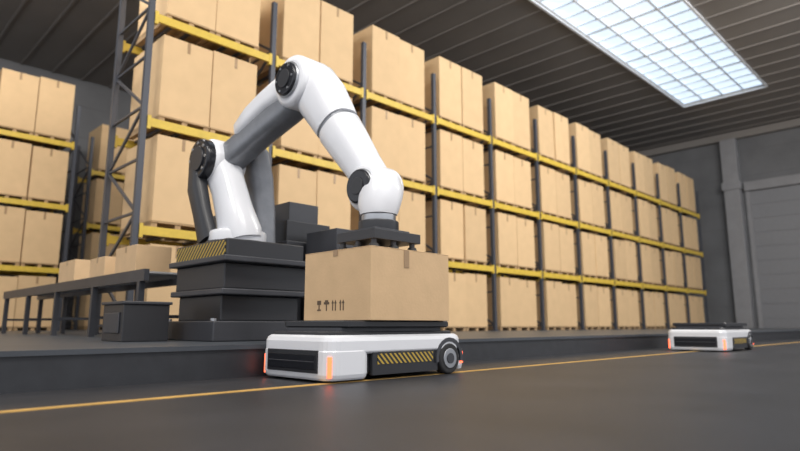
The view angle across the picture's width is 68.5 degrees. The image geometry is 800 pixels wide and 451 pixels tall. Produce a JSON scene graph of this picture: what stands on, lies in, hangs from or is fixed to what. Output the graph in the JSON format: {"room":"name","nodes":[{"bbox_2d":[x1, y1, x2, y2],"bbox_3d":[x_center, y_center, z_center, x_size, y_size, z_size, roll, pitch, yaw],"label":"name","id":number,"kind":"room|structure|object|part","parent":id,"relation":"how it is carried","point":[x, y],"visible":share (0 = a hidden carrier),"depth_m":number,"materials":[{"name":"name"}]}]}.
{"room":"workspace","nodes":[
{"label":"workspace","id":0,"kind":"room"},
{"bbox_2d":[0,58,468,328],"bbox_3d":[-9.896,-0.286,27.513,44.300,10.600,0.310,9,-13,-44],"label":"wall","id":1,"kind":"structure","parent":0,"point":[94,100],"depth_m":24.50,"materials":[{"name":"concrete"}]},
{"bbox_2d":[0,339,799,450],"bbox_3d":[2.121,2.992,14.554,44.000,0.204,34.000,9,-13,-44],"label":"floor","id":2,"kind":"structure","parent":0,"point":[741,399],"depth_m":2.96,"materials":[{"name":"concrete"}]},
{"bbox_2d":[264,320,462,380],"bbox_3d":[-0.290,1.051,5.050,1.564,0.455,0.936,9,-13,-44],"label":"robot","id":3,"kind":"object","parent":2,"relation":"on","point":[322,350],"visible":0.99,"depth_m":4.58,"materials":[{"name":"grey plastic"}]},
{"bbox_2d":[304,245,448,320],"bbox_3d":[-0.201,0.543,5.161,0.938,0.580,0.866,9,-13,-44],"label":"cardboard box","id":4,"kind":"object","parent":3,"relation":"on","point":[371,282],"visible":0.98,"depth_m":4.82,"materials":[{"name":"brown cardboard"}]},
{"bbox_2d":[0,328,799,393],"bbox_3d":[-2.284,3.421,18.447,43.300,0.260,21.040,9,-13,-44],"label":"raised platform","id":5,"kind":"object","parent":2,"relation":"on","point":[32,361],"visible":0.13,"depth_m":4.64,"materials":[{"name":"grey concrete"}]},
{"bbox_2d":[0,68,80,330],"bbox_3d":[-13.647,-1.068,15.242,9.000,7.519,1.680,9,-13,-44],"label":"rack","id":6,"kind":"object","parent":5,"relation":"on","point":[37,112],"visible":0.94,"depth_m":17.17,"materials":[{"name":"grey"}]},
{"bbox_2d":[1,269,178,336],"bbox_3d":[-5.211,1.351,9.439,0.660,0.809,6.950,9,-13,-44],"label":"conveyor","id":7,"kind":"object","parent":5,"relation":"on","point":[139,280],"visible":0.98,"depth_m":9.05,"materials":[{"name":"metal"}]},
{"bbox_2d":[58,259,90,282],"bbox_3d":[-5.123,0.768,9.448,0.454,0.362,0.800,9,-13,-44],"label":"parcel","id":8,"kind":"object","parent":7,"relation":"on","point":[76,269],"visible":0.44,"depth_m":9.13,"materials":[{"name":"brown cardboard"}]},
{"bbox_2d":[89,256,115,277],"bbox_3d":[-4.133,0.632,8.467,0.454,0.302,0.600,9,-13,-44],"label":"parcel","id":9,"kind":"object","parent":7,"relation":"on","point":[105,265],"visible":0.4,"depth_m":8.19,"materials":[{"name":"brown cardboard"}]},
{"bbox_2d":[114,244,171,273],"bbox_3d":[-3.391,0.478,7.740,0.454,0.362,0.700,9,-13,-44],"label":"parcel","id":10,"kind":"object","parent":7,"relation":"on","point":[134,257],"visible":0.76,"depth_m":7.52,"materials":[{"name":"brown cardboard"}]},
{"bbox_2d":[65,124,197,329],"bbox_3d":[-8.139,0.562,24.856,10.280,7.518,1.680,9,-13,-44],"label":"rack","id":11,"kind":"object","parent":5,"relation":"on","point":[91,210],"visible":0.04,"depth_m":21.48,"materials":[{"name":"grey"}]},
{"bbox_2d":[101,301,172,341],"bbox_3d":[-2.687,0.975,5.967,0.490,0.389,0.590,9,-13,-44],"label":"equipment case","id":12,"kind":"object","parent":5,"relation":"on","point":[123,321],"visible":0.99,"depth_m":5.77,"materials":[{"name":"grey"}]},
{"bbox_2d":[213,202,353,320],"bbox_3d":[-1.356,0.596,7.709,2.551,1.719,1.076,-5,-11,25],"label":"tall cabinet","id":13,"kind":"object","parent":5,"relation":"on","point":[295,223],"visible":0.2,"depth_m":7.42,"materials":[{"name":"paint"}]},
{"bbox_2d":[168,55,419,341],"bbox_3d":[-1.213,-0.314,6.124,1.210,2.984,3.120,9,-13,-44],"label":"robot arm","id":14,"kind":"object","parent":5,"relation":"on","point":[237,283],"visible":0.87,"depth_m":6.12,"materials":[{"name":"paint"}]},
{"bbox_3d":[-1.487,-1.325,6.692,0.990,0.604,0.400,-7,-12,38],"label":"arm","id":15,"kind":"part","parent":14,"relation":"part of","materials":[{"name":"white paint"}]},
{"bbox_2d":[97,0,708,333],"bbox_3d":[4.830,-0.200,20.352,27.920,7.514,1.680,9,-13,-44],"label":"rack","id":16,"kind":"object","parent":5,"relation":"on","point":[498,185],"visible":0.82,"depth_m":15.76,"materials":[{"name":"grey"}]},
{"bbox_2d":[668,323,753,351],"bbox_3d":[5.307,1.894,10.024,1.564,0.455,0.936,9,-13,-44],"label":"robot","id":17,"kind":"object","parent":2,"relation":"on","point":[721,337],"visible":1,"depth_m":9.54,"materials":[{"name":"grey plastic"}]},
{"bbox_2d":[719,138,755,327],"bbox_3d":[17.504,0.450,30.480,0.600,10.140,0.910,9,-13,-44],"label":"concrete column","id":18,"kind":"structure","parent":2,"relation":"on","point":[732,186],"depth_m":30.31,"materials":[{"name":"grey concrete"}]},
{"bbox_2d":[0,0,799,151],"bbox_3d":[2.121,-7.668,16.576,44.300,0.300,34.300,9,-13,-44],"label":"ceiling","id":19,"kind":"structure","parent":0,"point":[35,17],"depth_m":22.08,"materials":[{"name":"grey metal"}]},
{"bbox_2d":[0,0,799,151],"bbox_3d":[2.114,-7.537,16.331,42.980,0.040,34.000,9,-13,-44],"label":"ceiling purlins","id":20,"kind":"structure","parent":19,"relation":"attached to","point":[69,6],"depth_m":22.76,"materials":[{"name":"grey metal"}]},
{"bbox_2d":[528,0,767,107],"bbox_3d":[6.771,-7.166,18.804,22.260,0.175,3.510,9,-13,-44],"label":"frame","id":21,"kind":"object","parent":19,"relation":"attached to","point":[686,2],"visible":0.98,"depth_m":21.95,"materials":[{"name":"white"}]},
{"bbox_2d":[542,0,761,102],"bbox_3d":[6.771,-7.277,18.823,22.100,0.040,3.350,9,-13,-44],"label":"glazing","id":22,"kind":"object","parent":21,"relation":"attached to","point":[609,7],"visible":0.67,"depth_m":21.71,"materials":[{"name":"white glass"}]},
{"bbox_2d":[486,128,799,327],"bbox_3d":[17.780,0.287,30.895,0.310,10.600,34.000,9,-13,-44],"label":"wall","id":23,"kind":"structure","parent":0,"point":[777,154],"depth_m":31.18,"materials":[{"name":"concrete"}]},
{"bbox_2d":[637,118,799,157],"bbox_3d":[2.121,-7.304,16.299,44.000,0.390,34.000,9,-13,-44],"label":"beam","id":24,"kind":"structure","parent":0,"point":[794,123],"depth_m":31.48,"materials":[{"name":"grey metal"}]},
{"bbox_2d":[743,174,799,327],"bbox_3d":[19.682,1.301,28.349,0.270,7.750,4.800,9,-13,-44],"label":"door frame","id":25,"kind":"structure","parent":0,"point":[789,180],"depth_m":29.83,"materials":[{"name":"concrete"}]},
{"bbox_2d":[750,184,799,327],"bbox_3d":[19.827,1.533,28.313,0.060,7.240,4.600,9,-13,-44],"label":"door","id":26,"kind":"structure","parent":25,"relation":"attached to","point":[780,206],"depth_m":29.25,"materials":[{"name":"paint"}]}
]}

